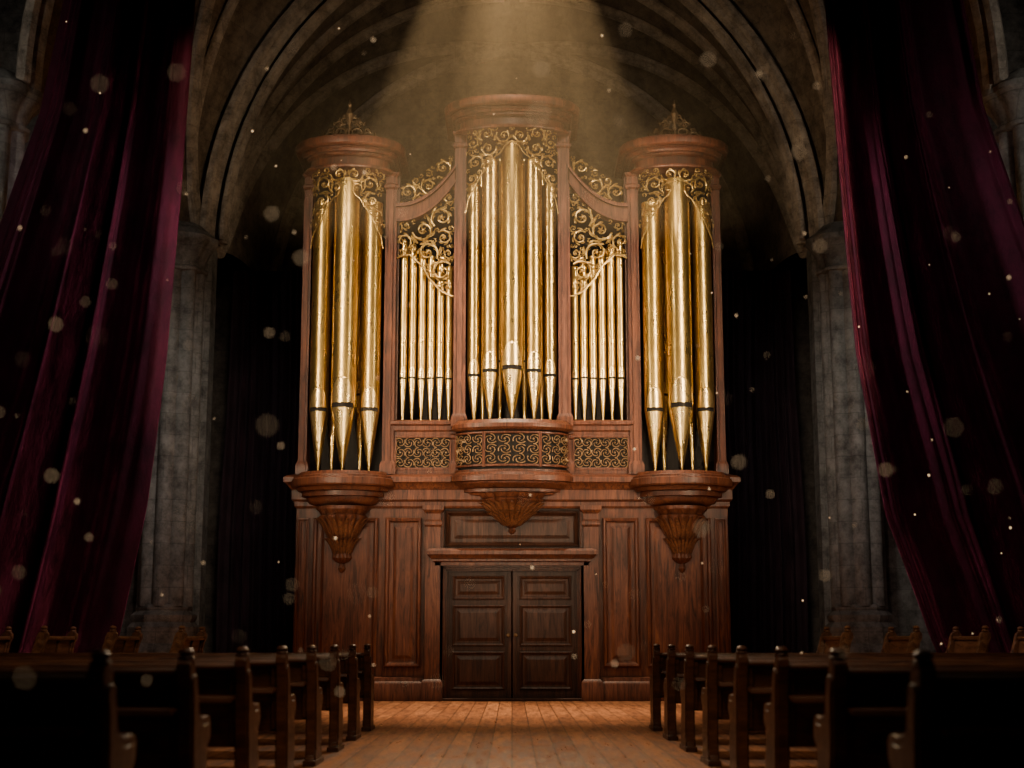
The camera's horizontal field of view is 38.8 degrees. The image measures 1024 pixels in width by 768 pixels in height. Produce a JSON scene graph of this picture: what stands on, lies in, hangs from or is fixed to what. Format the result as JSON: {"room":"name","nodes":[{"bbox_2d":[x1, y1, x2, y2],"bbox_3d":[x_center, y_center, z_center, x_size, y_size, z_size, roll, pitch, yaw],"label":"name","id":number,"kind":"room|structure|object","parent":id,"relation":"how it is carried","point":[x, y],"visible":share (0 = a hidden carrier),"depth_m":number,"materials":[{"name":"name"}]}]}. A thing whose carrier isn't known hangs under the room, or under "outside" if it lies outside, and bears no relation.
{"room":"church interior","nodes":[
{"label":"church interior","id":0,"kind":"room"},
{"bbox_2d":[203,58,819,690],"bbox_3d":[0.000,-2.473,34.351,22.000,19.000,0.400,0,-10,0],"label":"wall","id":1,"kind":"structure","parent":0,"point":[415,119],"depth_m":34.61,"materials":[{"name":"stone"}]},
{"bbox_2d":[216,41,498,258],"bbox_3d":[-3.325,-5.329,33.276,7.304,6.172,1.316,6,-11,-29],"label":"trim","id":2,"kind":"structure","parent":1,"relation":"attached to","point":[346,78],"depth_m":33.42,"materials":[{"name":"stone"}]},
{"bbox_2d":[270,42,753,270],"bbox_3d":[0.000,-4.996,34.441,11.500,6.410,0.531,0,-10,0],"label":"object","id":3,"kind":"structure","parent":1,"relation":"attached to","point":[409,81],"depth_m":34.61,"materials":[{"name":"stone"}]},
{"bbox_2d":[525,41,807,258],"bbox_3d":[3.325,-5.329,33.276,7.304,6.172,1.316,-6,-11,29],"label":"trim","id":4,"kind":"structure","parent":1,"relation":"attached to","point":[677,78],"depth_m":33.42,"materials":[{"name":"stone"}]},
{"bbox_2d":[227,0,796,270],"bbox_3d":[0.000,-6.077,33.007,12.300,7.832,3.500,0,-10,0],"label":"ceiling","id":5,"kind":"structure","parent":0,"point":[769,238],"depth_m":33.66,"materials":[{"name":"stone"}]},
{"bbox_2d":[207,691,816,767],"bbox_3d":[0.000,3.911,15.557,24.000,0.100,38.000,0,-10,0],"label":"floor","id":6,"kind":"structure","parent":0,"point":[406,734],"depth_m":16.18,"materials":[{"name":"brown wood"}]},
{"bbox_2d":[0,626,13,652],"bbox_3d":[-7.221,3.906,19.544,0.759,1.293,1.390,0,-10,0],"label":"bench","id":7,"kind":"object","parent":6,"relation":"on","point":[7,636],"visible":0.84,"depth_m":20.19,"materials":[{"name":"brown wood"}]},
{"bbox_2d":[0,68,42,221],"bbox_3d":[-8.850,-0.031,23.868,1.775,10.550,1.775,0,-10,0],"label":"stone column","id":8,"kind":"structure","parent":6,"relation":"on","point":[19,102],"depth_m":24.27,"materials":[{"name":"grey stone"}]},
{"bbox_2d":[31,626,77,652],"bbox_3d":[-6.321,3.906,19.544,0.759,1.293,1.390,0,-10,0],"label":"chair","id":9,"kind":"object","parent":6,"relation":"on","point":[44,643],"visible":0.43,"depth_m":19.45,"materials":[{"name":"brown wood"}]},
{"bbox_2d":[0,650,136,767],"bbox_3d":[-4.210,1.720,6.470,4.940,1.060,0.758,0,-10,0],"label":"pew","id":10,"kind":"object","parent":6,"relation":"on","point":[47,721],"visible":1,"depth_m":6.34,"materials":[{"name":"brown wood"}]},
{"bbox_2d":[0,0,195,652],"bbox_3d":[-7.504,-1.723,22.784,4.967,13.497,1.604,0,-10,0],"label":"velvet curtain","id":11,"kind":"object","parent":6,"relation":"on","point":[87,406],"visible":0.97,"depth_m":22.66,"materials":[{"name":"red fabric"}]},
{"bbox_2d":[0,648,210,767],"bbox_3d":[-4.210,2.015,8.145,4.940,1.060,0.758,0,-10,0],"label":"pew","id":12,"kind":"object","parent":6,"relation":"on","point":[168,727],"visible":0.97,"depth_m":8.01,"materials":[{"name":"brown wood"}]},
{"bbox_2d":[101,626,142,652],"bbox_3d":[-5.421,3.906,19.544,0.759,1.293,1.390,0,-10,0],"label":"chair","id":13,"kind":"object","parent":6,"relation":"on","point":[113,643],"visible":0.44,"depth_m":19.46,"materials":[{"name":"brown wood"}]},
{"bbox_2d":[0,647,259,767],"bbox_3d":[-4.210,2.310,9.819,4.940,1.060,0.758,0,-10,0],"label":"pew","id":14,"kind":"object","parent":6,"relation":"on","point":[224,689],"visible":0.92,"depth_m":9.67,"materials":[{"name":"brown wood"}]},
{"bbox_2d":[0,646,295,767],"bbox_3d":[-4.210,2.605,11.493,4.940,1.060,0.758,0,-10,0],"label":"pew","id":15,"kind":"object","parent":6,"relation":"on","point":[271,690],"visible":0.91,"depth_m":11.33,"materials":[{"name":"brown wood"}]},
{"bbox_2d":[0,645,323,766],"bbox_3d":[-4.210,2.901,13.167,4.940,1.060,0.758,0,-10,0],"label":"pew","id":16,"kind":"object","parent":6,"relation":"on","point":[304,682],"visible":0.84,"depth_m":13.00,"materials":[{"name":"brown wood"}]},
{"bbox_2d":[0,645,344,751],"bbox_3d":[-4.210,3.196,14.841,4.940,1.060,0.758,0,-10,0],"label":"pew","id":17,"kind":"object","parent":6,"relation":"on","point":[329,679],"visible":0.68,"depth_m":14.67,"materials":[{"name":"brown wood"}]},
{"bbox_2d":[127,221,218,652],"bbox_3d":[-6.720,1.420,28.639,1.570,9.350,1.570,0,-10,0],"label":"stone column","id":18,"kind":"structure","parent":6,"relation":"on","point":[166,555],"depth_m":28.21,"materials":[{"name":"grey stone"}]},
{"bbox_2d":[0,644,360,740],"bbox_3d":[-4.210,3.491,16.515,4.940,1.060,0.758,0,-10,0],"label":"pew","id":19,"kind":"object","parent":6,"relation":"on","point":[348,662],"visible":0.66,"depth_m":16.35,"materials":[{"name":"brown wood"}]},
{"bbox_2d":[0,644,374,730],"bbox_3d":[-4.210,3.786,18.190,4.940,1.060,0.758,0,-10,0],"label":"pew","id":20,"kind":"object","parent":6,"relation":"on","point":[365,675],"visible":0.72,"depth_m":18.02,"materials":[{"name":"brown wood"}]},
{"bbox_2d":[169,626,206,652],"bbox_3d":[-4.521,3.906,19.544,0.759,1.293,1.390,0,-10,0],"label":"chair","id":21,"kind":"object","parent":6,"relation":"on","point":[181,640],"visible":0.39,"depth_m":19.38,"materials":[{"name":"brown wood"}]},
{"bbox_2d":[215,269,302,652],"bbox_3d":[-5.211,1.973,31.082,2.000,9.092,0.880,0,-10,0],"label":"drape","id":22,"kind":"object","parent":6,"relation":"on","point":[256,556],"visible":0.8,"depth_m":31.24,"materials":[{"name":"black fabric"}]},
{"bbox_2d":[283,94,740,700],"bbox_3d":[0.000,0.272,28.607,8.600,11.600,3.000,0,-10,0],"label":"pipe organ","id":23,"kind":"object","parent":6,"relation":"on","point":[501,345],"visible":1,"depth_m":27.68,"materials":[{"name":"brown wood"}]},
{"bbox_2d":[721,269,808,652],"bbox_3d":[5.214,1.971,31.077,1.990,9.089,0.869,0,-10,0],"label":"drape","id":24,"kind":"object","parent":6,"relation":"on","point":[767,534],"visible":0.73,"depth_m":31.22,"materials":[{"name":"black fabric"}]},
{"bbox_2d":[816,626,852,652],"bbox_3d":[4.179,3.906,19.544,0.759,1.293,1.390,0,-10,0],"label":"chair","id":25,"kind":"object","parent":6,"relation":"on","point":[827,641],"visible":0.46,"depth_m":19.57,"materials":[{"name":"brown wood"}]},
{"bbox_2d":[649,644,1023,730],"bbox_3d":[4.210,3.786,18.190,4.940,1.060,0.758,0,-10,0],"label":"pew","id":26,"kind":"object","parent":6,"relation":"on","point":[658,675],"visible":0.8,"depth_m":18.02,"materials":[{"name":"brown wood"}]},
{"bbox_2d":[663,644,1023,740],"bbox_3d":[4.210,3.491,16.515,4.940,1.060,0.758,0,-10,0],"label":"pew","id":27,"kind":"object","parent":6,"relation":"on","point":[674,662],"visible":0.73,"depth_m":16.35,"materials":[{"name":"brown wood"}]},
{"bbox_2d":[805,221,896,652],"bbox_3d":[6.720,1.420,28.639,1.570,9.350,1.570,0,-10,0],"label":"stone column","id":28,"kind":"structure","parent":6,"relation":"on","point":[858,578],"depth_m":28.19,"materials":[{"name":"grey stone"}]},
{"bbox_2d":[679,645,1023,751],"bbox_3d":[4.210,3.196,14.841,4.940,1.060,0.758,0,-10,0],"label":"pew","id":29,"kind":"object","parent":6,"relation":"on","point":[694,679],"visible":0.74,"depth_m":14.67,"materials":[{"name":"brown wood"}]},
{"bbox_2d":[700,645,1023,766],"bbox_3d":[4.210,2.901,13.167,4.940,1.060,0.758,0,-10,0],"label":"pew","id":30,"kind":"object","parent":6,"relation":"on","point":[719,682],"visible":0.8,"depth_m":13.00,"materials":[{"name":"brown wood"}]},
{"bbox_2d":[728,646,1023,767],"bbox_3d":[4.210,2.605,11.493,4.940,1.060,0.758,0,-10,0],"label":"pew","id":31,"kind":"object","parent":6,"relation":"on","point":[752,690],"visible":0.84,"depth_m":11.33,"materials":[{"name":"brown wood"}]},
{"bbox_2d":[764,647,1023,767],"bbox_3d":[4.210,2.310,9.819,4.940,1.060,0.758,0,-10,0],"label":"pew","id":32,"kind":"object","parent":6,"relation":"on","point":[798,689],"visible":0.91,"depth_m":9.67,"materials":[{"name":"brown wood"}]},
{"bbox_2d":[880,626,921,652],"bbox_3d":[5.079,3.906,19.544,0.759,1.293,1.390,0,-10,0],"label":"chair","id":33,"kind":"object","parent":6,"relation":"on","point":[893,643],"visible":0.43,"depth_m":19.54,"materials":[{"name":"brown wood"}]},
{"bbox_2d":[813,648,1023,767],"bbox_3d":[4.210,2.015,8.145,4.940,1.060,0.758,0,-10,0],"label":"pew","id":34,"kind":"object","parent":6,"relation":"on","point":[864,706],"visible":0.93,"depth_m":8.01,"materials":[{"name":"brown wood"}]},
{"bbox_2d":[825,0,1023,652],"bbox_3d":[7.389,-1.739,22.714,4.862,13.490,1.623,0,-10,0],"label":"velvet curtain","id":35,"kind":"object","parent":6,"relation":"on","point":[935,332],"visible":0.91,"depth_m":22.71,"materials":[{"name":"red fabric"}]},
{"bbox_2d":[887,650,1023,767],"bbox_3d":[4.210,1.720,6.470,4.940,1.060,0.758,0,-10,0],"label":"pew","id":36,"kind":"object","parent":6,"relation":"on","point":[953,721],"visible":1,"depth_m":6.34,"materials":[{"name":"brown wood"}]},
{"bbox_2d":[945,626,990,652],"bbox_3d":[5.979,3.906,19.544,0.759,1.293,1.390,0,-10,0],"label":"chair","id":37,"kind":"object","parent":6,"relation":"on","point":[957,643],"visible":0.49,"depth_m":19.53,"materials":[{"name":"brown wood"}]},
{"bbox_2d":[981,68,1023,219],"bbox_3d":[8.850,-0.031,23.868,1.775,10.550,1.775,0,-10,0],"label":"stone column","id":38,"kind":"structure","parent":6,"relation":"on","point":[1004,102],"depth_m":24.27,"materials":[{"name":"grey stone"}]},
{"bbox_2d":[1010,626,1023,652],"bbox_3d":[6.879,3.906,19.544,0.759,1.293,1.390,0,-10,0],"label":"chair","id":39,"kind":"object","parent":6,"relation":"on","point":[1018,640],"visible":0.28,"depth_m":20.19,"materials":[{"name":"brown wood"}]},
{"bbox_2d":[0,0,1023,652],"bbox_3d":[0.000,-4.143,30.635,22.000,21.000,0.500,0,-10,0],"label":"wall","id":40,"kind":"structure","parent":0,"point":[903,604],"depth_m":29.62,"materials":[{"name":"grey stone"}]},
{"bbox_2d":[185,0,215,224],"bbox_3d":[-3.688,-8.902,27.823,8.958,11.354,1.770,-9,-13,41],"label":"trim","id":41,"kind":"structure","parent":40,"relation":"attached to","point":[206,7],"depth_m":29.25,"materials":[{"name":"stone"}]},
{"bbox_2d":[187,0,239,222],"bbox_3d":[-3.440,-7.752,29.210,7.108,9.540,1.414,-4,-11,21],"label":"trim","id":42,"kind":"structure","parent":40,"relation":"attached to","point":[230,6],"depth_m":29.47,"materials":[{"name":"stone"}]},
{"bbox_2d":[217,0,386,253],"bbox_3d":[-3.236,-6.219,31.955,6.175,7.366,0.700,2,-10,-10],"label":"trim","id":43,"kind":"structure","parent":40,"relation":"attached to","point":[365,7],"depth_m":31.85,"materials":[{"name":"stone"}]},
{"bbox_2d":[228,0,503,241],"bbox_3d":[-3.303,-5.854,32.598,6.496,6.916,0.997,4,-11,-20],"label":"trim","id":44,"kind":"structure","parent":40,"relation":"attached to","point":[393,20],"depth_m":32.76,"materials":[{"name":"stone"}]},
{"bbox_2d":[218,0,805,244],"bbox_3d":[0.000,-6.584,30.832,12.220,7.482,0.389,0,-10,0],"label":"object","id":45,"kind":"structure","parent":40,"relation":"attached to","point":[329,6],"depth_m":30.58,"materials":[{"name":"stone"}]},
{"bbox_2d":[199,0,824,236],"bbox_3d":[0.000,-6.845,30.807,13.080,7.993,0.673,0,-10,0],"label":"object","id":46,"kind":"structure","parent":40,"relation":"attached to","point":[298,11],"depth_m":30.42,"materials":[{"name":"stone"}]},
{"bbox_2d":[520,0,795,241],"bbox_3d":[3.303,-5.854,32.598,6.496,6.916,0.997,-4,-11,20],"label":"trim","id":47,"kind":"structure","parent":40,"relation":"attached to","point":[630,20],"depth_m":32.76,"materials":[{"name":"stone"}]},
{"bbox_2d":[637,0,806,253],"bbox_3d":[3.236,-6.219,31.955,6.175,7.366,0.700,-2,-10,10],"label":"trim","id":48,"kind":"structure","parent":40,"relation":"attached to","point":[658,7],"depth_m":31.85,"materials":[{"name":"stone"}]},
{"bbox_2d":[784,0,836,222],"bbox_3d":[3.440,-7.752,29.210,7.108,9.540,1.414,4,-11,-21],"label":"trim","id":49,"kind":"structure","parent":40,"relation":"attached to","point":[793,6],"depth_m":29.47,"materials":[{"name":"stone"}]},
{"bbox_2d":[808,0,837,224],"bbox_3d":[3.688,-8.902,27.823,8.958,11.354,1.770,9,-13,-41],"label":"trim","id":50,"kind":"structure","parent":40,"relation":"attached to","point":[817,7],"depth_m":29.29,"materials":[{"name":"stone"}]},
{"bbox_2d":[41,0,982,221],"bbox_3d":[0.000,-8.888,28.324,16.400,11.143,5.700,0,-10,0],"label":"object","id":51,"kind":"structure","parent":0,"point":[251,21],"depth_m":30.09,"materials":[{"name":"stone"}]},
{"bbox_2d":[15,0,1008,90],"bbox_3d":[0.000,-9.959,25.517,16.840,10.289,0.779,0,-10,0],"label":"trim","id":52,"kind":"structure","parent":51,"relation":"attached to","point":[37,14],"depth_m":24.51,"materials":[{"name":"stone"}]},
{"bbox_2d":[17,21,1019,692],"bbox_3d":[0.277,-2.255,10.951,11.551,8.564,17.421,0,-10,0],"label":"dust","id":53,"kind":"object","parent":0,"point":[537,114],"visible":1,"depth_m":3.47,"materials":[{"name":"beige"}]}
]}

